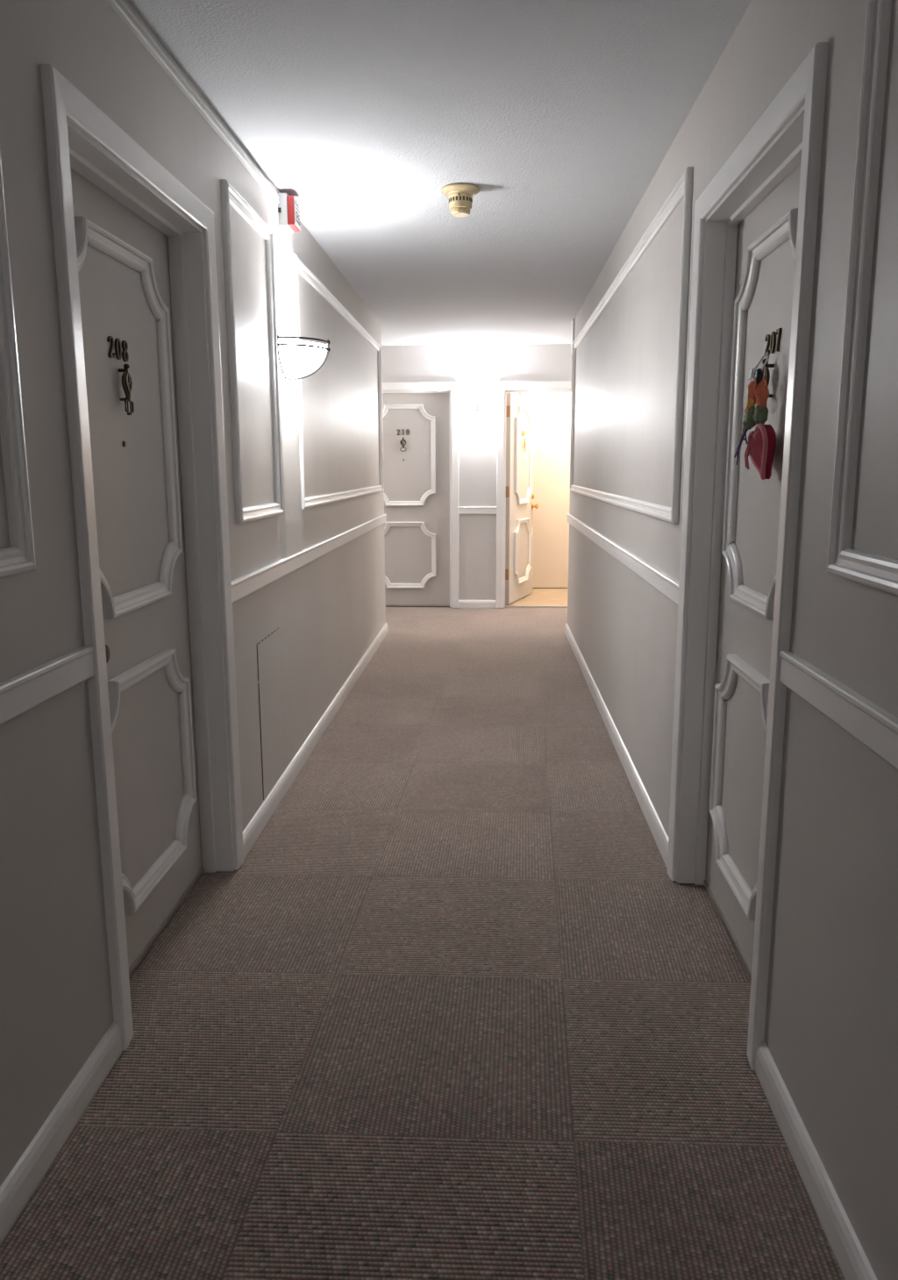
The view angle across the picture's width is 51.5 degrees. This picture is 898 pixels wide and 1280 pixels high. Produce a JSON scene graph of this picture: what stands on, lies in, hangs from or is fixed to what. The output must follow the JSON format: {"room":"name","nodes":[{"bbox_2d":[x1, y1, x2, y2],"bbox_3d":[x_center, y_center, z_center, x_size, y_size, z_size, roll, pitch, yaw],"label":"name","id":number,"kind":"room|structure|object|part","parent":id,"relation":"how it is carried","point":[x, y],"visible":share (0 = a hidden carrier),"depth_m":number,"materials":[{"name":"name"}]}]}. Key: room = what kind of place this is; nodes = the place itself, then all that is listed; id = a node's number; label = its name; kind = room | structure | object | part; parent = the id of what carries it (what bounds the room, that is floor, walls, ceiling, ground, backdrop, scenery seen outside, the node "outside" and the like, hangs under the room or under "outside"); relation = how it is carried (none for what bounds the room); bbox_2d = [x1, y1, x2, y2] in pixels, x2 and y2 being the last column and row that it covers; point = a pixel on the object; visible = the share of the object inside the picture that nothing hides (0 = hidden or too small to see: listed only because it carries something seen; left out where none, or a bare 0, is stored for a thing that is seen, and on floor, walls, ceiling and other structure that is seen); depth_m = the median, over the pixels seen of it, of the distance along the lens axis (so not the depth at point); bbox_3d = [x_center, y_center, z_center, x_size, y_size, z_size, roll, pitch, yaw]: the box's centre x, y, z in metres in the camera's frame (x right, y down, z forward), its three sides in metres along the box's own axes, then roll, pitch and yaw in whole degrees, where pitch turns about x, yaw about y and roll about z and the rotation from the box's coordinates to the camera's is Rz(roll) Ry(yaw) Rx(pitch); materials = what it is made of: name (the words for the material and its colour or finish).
{"room":"apartment building hallway","nodes":[
{"label":"apartment building hallway","id":0,"kind":"room"},
{"bbox_2d":[0,0,386,1187],"bbox_3d":[-0.930,0.072,0.327,0.140,2.440,14.530,0,11,3],"label":"wall","id":1,"kind":"structure","parent":0,"point":[56,999],"depth_m":2.01,"materials":[{"name":"paint"}]},
{"bbox_2d":[0,150,35,578],"bbox_3d":[-0.837,-0.456,0.514,0.024,1.092,2.300,0,11,3],"label":"trim","id":2,"kind":"structure","parent":1,"relation":"attached to","point":[19,558],"depth_m":1.66,"materials":[{"name":"white wood"}]},
{"bbox_2d":[0,645,93,724],"bbox_3d":[-0.979,0.863,-2.377,0.019,0.066,8.924,0,11,3],"label":"chair rail","id":3,"kind":"object","parent":1,"relation":"attached to","point":[20,693],"visible":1,"depth_m":1.78,"materials":[{"name":"white wood"}]},
{"bbox_2d":[0,1021,122,1245],"bbox_3d":[-0.978,1.745,-2.213,0.016,0.083,8.924,0,11,3],"label":"baseboard","id":4,"kind":"structure","parent":1,"relation":"attached to","point":[20,1184],"depth_m":1.85,"materials":[{"name":"white wood"}]},
{"bbox_2d":[70,167,204,977],"bbox_3d":[-0.843,-0.132,2.515,0.107,2.025,0.904,0,11,3],"label":"door","id":5,"kind":"structure","parent":1,"relation":"in","point":[123,262],"depth_m":2.57,"materials":[{"name":"paint"}]},
{"bbox_3d":[-0.839,0.033,2.192,0.067,0.066,0.066,0,11,3],"label":"knob","id":6,"kind":"part","parent":5,"relation":"part of","materials":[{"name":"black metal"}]},
{"bbox_3d":[-0.843,-0.556,2.455,0.028,0.945,0.664,0,11,3],"label":"panel moulding","id":7,"kind":"part","parent":5,"relation":"part of","materials":[{"name":"white wood"}]},
{"bbox_3d":[-0.840,0.378,2.630,0.028,0.637,0.664,0,11,3],"label":"panel moulding","id":8,"kind":"part","parent":5,"relation":"part of","materials":[{"name":"white wood"}]},
{"bbox_2d":[40,64,244,1051],"bbox_3d":[-0.817,-0.170,2.507,0.162,2.107,1.062,0,11,3],"label":"door frame","id":9,"kind":"structure","parent":1,"relation":"attached to","point":[80,137],"depth_m":2.71,"materials":[{"name":"white wood"}]},
{"bbox_2d":[106,0,279,204],"bbox_3d":[-0.932,-0.784,-1.506,0.017,0.035,10.644,0,11,3],"label":"cable raceway","id":10,"kind":"object","parent":1,"relation":"attached to","point":[120,7],"visible":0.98,"depth_m":2.59,"materials":[{"name":"white plastic"}]},
{"bbox_2d":[220,178,283,523],"bbox_3d":[-0.702,-0.992,3.383,0.024,1.092,0.642,0,11,3],"label":"trim","id":11,"kind":"structure","parent":1,"relation":"attached to","point":[229,195],"depth_m":3.21,"materials":[{"name":"white wood"}]},
{"bbox_2d":[257,627,286,800],"bbox_3d":[-0.704,0.280,3.703,0.003,0.610,0.386,0,11,3],"label":"access panel","id":12,"kind":"object","parent":1,"relation":"attached to","point":[269,650],"visible":1,"depth_m":3.68,"materials":[{"name":"paint"}]},
{"bbox_2d":[266,178,302,558],"bbox_3d":[-0.684,-1.091,3.905,0.011,1.467,0.406,0,11,3],"label":"board","id":13,"kind":"object","parent":1,"relation":"attached to","point":[290,521],"visible":0.71,"depth_m":3.91,"materials":[{"name":"paint"}]},
{"bbox_2d":[277,334,330,380],"bbox_3d":[-0.587,-1.167,3.873,0.189,0.161,0.362,0,11,3],"label":"wall sconce","id":14,"kind":"object","parent":13,"relation":"attached to","point":[297,360],"visible":0.98,"depth_m":3.77,"materials":[{"name":"white glass"}]},
{"bbox_2d":[278,193,300,232],"bbox_3d":[-0.653,-1.736,3.781,0.078,0.124,0.122,0,11,3],"label":"fire alarm","id":15,"kind":"object","parent":1,"relation":"attached to","point":[289,208],"visible":0.93,"depth_m":3.73,"materials":[{"name":"white plastic"}]},
{"bbox_3d":[-0.616,-1.731,3.782,0.002,0.098,0.101,0,11,3],"label":"plate","id":16,"kind":"part","parent":15,"relation":"part of","materials":[{"name":"white plastic"}]},
{"bbox_2d":[231,514,386,602],"bbox_3d":[-0.619,-0.568,5.286,0.019,0.066,4.560,0,11,3],"label":"chair rail","id":17,"kind":"object","parent":1,"relation":"attached to","point":[241,587],"visible":0.89,"depth_m":4.01,"materials":[{"name":"white wood"}]},
{"bbox_2d":[243,622,388,859],"bbox_3d":[-0.617,0.313,5.449,0.016,0.083,4.558,0,11,3],"label":"baseboard","id":18,"kind":"structure","parent":1,"relation":"attached to","point":[262,816],"depth_m":4.22,"materials":[{"name":"white wood"}]},
{"bbox_2d":[293,254,383,509],"bbox_3d":[-0.596,-1.412,5.633,0.024,1.092,3.095,0,11,3],"label":"trim","id":19,"kind":"structure","parent":1,"relation":"attached to","point":[299,267],"depth_m":4.85,"materials":[{"name":"white wood"}]},
{"bbox_2d":[0,587,845,1279],"bbox_3d":[-0.314,1.051,1.978,6.000,0.104,17.470,0,11,3],"label":"floor","id":20,"kind":"structure","parent":0,"point":[456,1010],"depth_m":2.22,"materials":[{"name":"carpet"}]},
{"bbox_2d":[128,0,751,345],"bbox_3d":[-0.325,-1.437,1.478,6.400,0.100,17.800,0,11,3],"label":"ceiling","id":21,"kind":"structure","parent":0,"point":[563,115],"depth_m":3.01,"materials":[{"name":"white paint"}]},
{"bbox_2d":[441,183,479,216],"bbox_3d":[0.046,-1.756,3.728,0.154,0.101,0.154,0,11,3],"label":"smoke detector","id":22,"kind":"object","parent":21,"relation":"attached to","point":[460,196],"visible":1,"depth_m":3.69,"materials":[{"name":"beige plastic"}]},
{"bbox_3d":[0.046,-1.792,3.721,0.154,0.028,0.154,0,11,3],"label":"plate","id":23,"kind":"part","parent":22,"relation":"part of","materials":[{"name":"beige plastic"}]},
{"bbox_2d":[381,343,572,608],"bbox_3d":[0.014,-1.517,8.820,6.000,2.440,0.140,0,11,3],"label":"wall","id":24,"kind":"structure","parent":0,"point":[477,369],"depth_m":8.59,"materials":[{"name":"paint"}]},
{"bbox_2d":[382,393,450,606],"bbox_3d":[-0.437,-1.324,8.892,0.909,2.025,0.107,0,11,3],"label":"door","id":25,"kind":"structure","parent":24,"relation":"in","point":[416,426],"depth_m":8.89,"materials":[{"name":"paint"}]},
{"bbox_3d":[-0.426,-1.747,8.812,0.600,0.945,0.028,0,11,3],"label":"panel moulding","id":26,"kind":"part","parent":25,"relation":"part of","materials":[{"name":"white wood"}]},
{"bbox_3d":[-0.422,-0.818,8.986,0.600,0.641,0.028,0,11,3],"label":"panel moulding","id":27,"kind":"part","parent":25,"relation":"part of","materials":[{"name":"white wood"}]},
{"bbox_2d":[382,381,458,607],"bbox_3d":[-0.438,-1.357,8.859,1.067,2.107,0.162,0,11,3],"label":"door frame","id":28,"kind":"structure","parent":24,"relation":"attached to","point":[452,388],"depth_m":8.69,"materials":[{"name":"white wood"}]},
{"bbox_2d":[458,600,495,608],"bbox_3d":[0.273,-0.343,8.948,0.355,0.083,0.016,0,11,3],"label":"baseboard","id":29,"kind":"structure","parent":24,"relation":"attached to","point":[462,604],"depth_m":8.94,"materials":[{"name":"white wood"}]},
{"bbox_2d":[458,507,496,514],"bbox_3d":[0.270,-1.224,8.782,0.355,0.066,0.019,0,11,3],"label":"chair rail","id":30,"kind":"object","parent":24,"relation":"attached to","point":[461,510],"visible":1,"depth_m":8.78,"materials":[{"name":"white wood"}]},
{"bbox_2d":[458,405,497,424],"bbox_3d":[0.262,-2.065,8.541,0.362,0.161,0.189,0,11,3],"label":"wall sconce","id":31,"kind":"object","parent":24,"relation":"attached to","point":[477,414],"visible":1,"depth_m":8.52,"materials":[{"name":"white glass"}]},
{"bbox_2d":[505,393,538,604],"bbox_3d":[0.745,-1.415,9.339,0.112,2.011,0.910,4,11,19],"label":"door","id":32,"kind":"structure","parent":24,"relation":"in","point":[520,410],"depth_m":9.22,"materials":[{"name":"paint"}]},
{"bbox_3d":[0.751,-0.907,9.438,0.028,0.641,0.600,4,11,19],"label":"panel moulding","id":33,"kind":"part","parent":32,"relation":"part of","materials":[{"name":"white wood"}]},
{"bbox_3d":[0.748,-1.836,9.264,0.028,0.945,0.600,4,11,19],"label":"panel moulding","id":34,"kind":"part","parent":32,"relation":"part of","materials":[{"name":"white wood"}]},
{"bbox_3d":[0.901,-1.398,9.718,0.067,0.066,0.066,4,11,19],"label":"knob","id":35,"kind":"part","parent":32,"relation":"part of","materials":[{"name":"gold metal"}]},
{"bbox_2d":[495,380,572,607],"bbox_3d":[0.979,-1.350,8.794,1.060,2.107,0.162,0,11,3],"label":"door frame","id":36,"kind":"structure","parent":24,"relation":"attached to","point":[556,386],"depth_m":8.68,"materials":[{"name":"white wood"}]},
{"bbox_2d":[505,605,567,607],"bbox_3d":[0.985,-0.324,9.028,0.928,0.012,0.050,0,11,3],"label":"trim","id":37,"kind":"structure","parent":24,"relation":"attached to","point":[554,606],"depth_m":9.02,"materials":[{"name":"metal"}]},
{"bbox_2d":[505,392,567,588],"bbox_3d":[1.306,-1.782,10.217,2.050,2.440,0.100,0,11,3],"label":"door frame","id":38,"kind":"structure","parent":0,"point":[518,393],"depth_m":10.11,"materials":[{"name":"paint"}]},
{"bbox_2d":[521,392,572,587],"bbox_3d":[1.428,-1.643,10.170,1.300,2.158,0.028,0,11,3],"label":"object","id":39,"kind":"structure","parent":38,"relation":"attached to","point":[553,410],"depth_m":10.17,"materials":[{"name":"paint"}]},
{"bbox_2d":[567,0,897,1279],"bbox_3d":[0.695,0.080,0.252,0.140,2.440,14.530,0,11,3],"label":"wall","id":40,"kind":"structure","parent":0,"point":[832,1025],"depth_m":1.77,"materials":[{"name":"paint"}]},
{"bbox_2d":[571,318,574,356],"bbox_3d":[0.946,-2.311,7.108,0.014,0.253,0.145,0,11,3],"label":"strip","id":41,"kind":"object","parent":40,"relation":"attached to","point":[573,320],"visible":0.87,"depth_m":7.07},
{"bbox_2d":[564,622,668,868],"bbox_3d":[0.852,0.324,5.366,0.016,0.083,4.590,0,11,3],"label":"baseboard","id":42,"kind":"structure","parent":40,"relation":"attached to","point":[661,837],"depth_m":4.13,"materials":[{"name":"white wood"}]},
{"bbox_2d":[566,514,679,604],"bbox_3d":[0.847,-0.558,5.202,0.019,0.066,4.592,0,11,3],"label":"chair rail","id":43,"kind":"object","parent":40,"relation":"attached to","point":[662,582],"visible":0.85,"depth_m":3.91,"materials":[{"name":"white wood"}]},
{"bbox_2d":[570,166,693,523],"bbox_3d":[0.839,-1.299,4.999,0.024,1.092,4.148,0,11,3],"label":"trim","id":44,"kind":"structure","parent":40,"relation":"attached to","point":[684,186],"depth_m":3.12,"materials":[{"name":"white wood"}]},
{"bbox_2d":[667,42,829,1070],"bbox_3d":[0.784,-0.158,2.411,0.162,2.107,1.042,0,11,3],"label":"door frame","id":45,"kind":"structure","parent":40,"relation":"attached to","point":[789,133],"depth_m":2.67,"materials":[{"name":"white wood"}]},
{"bbox_2d":[703,163,800,979],"bbox_3d":[0.817,-0.120,2.417,0.070,2.025,0.884,0,11,3],"label":"door","id":46,"kind":"structure","parent":40,"relation":"in","point":[767,237],"depth_m":2.53,"materials":[{"name":"paint"}]},
{"bbox_3d":[0.801,0.387,2.548,0.028,0.637,0.593,0,11,3],"label":"panel moulding","id":47,"kind":"part","parent":46,"relation":"part of","materials":[{"name":"white wood"}]},
{"bbox_2d":[734,351,776,479],"bbox_3d":[0.765,-0.555,2.312,0.066,0.309,0.180,0,11,3],"label":"heart decoration","id":48,"kind":"object","parent":46,"relation":"hanging from","point":[761,442],"visible":1,"depth_m":2.27,"materials":[{"name":"fabric"}]},
{"bbox_3d":[0.798,-0.547,2.374,0.028,0.945,0.593,0,11,3],"label":"panel moulding","id":49,"kind":"part","parent":46,"relation":"part of","materials":[{"name":"white wood"}]},
{"bbox_2d":[755,1040,878,1279],"bbox_3d":[0.492,1.753,-2.287,0.016,0.083,8.912,0,11,3],"label":"baseboard","id":50,"kind":"structure","parent":40,"relation":"attached to","point":[852,1259],"depth_m":1.72,"materials":[{"name":"white wood"}]},
{"bbox_2d":[779,650,897,769],"bbox_3d":[0.487,0.872,-2.451,0.019,0.066,8.912,0,11,3],"label":"chair rail","id":51,"kind":"object","parent":40,"relation":"attached to","point":[870,724],"visible":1,"depth_m":1.57,"materials":[{"name":"white wood"}]},
{"bbox_2d":[827,0,897,595],"bbox_3d":[0.624,-0.446,0.433,0.024,1.092,2.272,0,11,3],"label":"trim","id":52,"kind":"structure","parent":40,"relation":"attached to","point":[876,571],"depth_m":1.52,"materials":[{"name":"white wood"}]}
]}

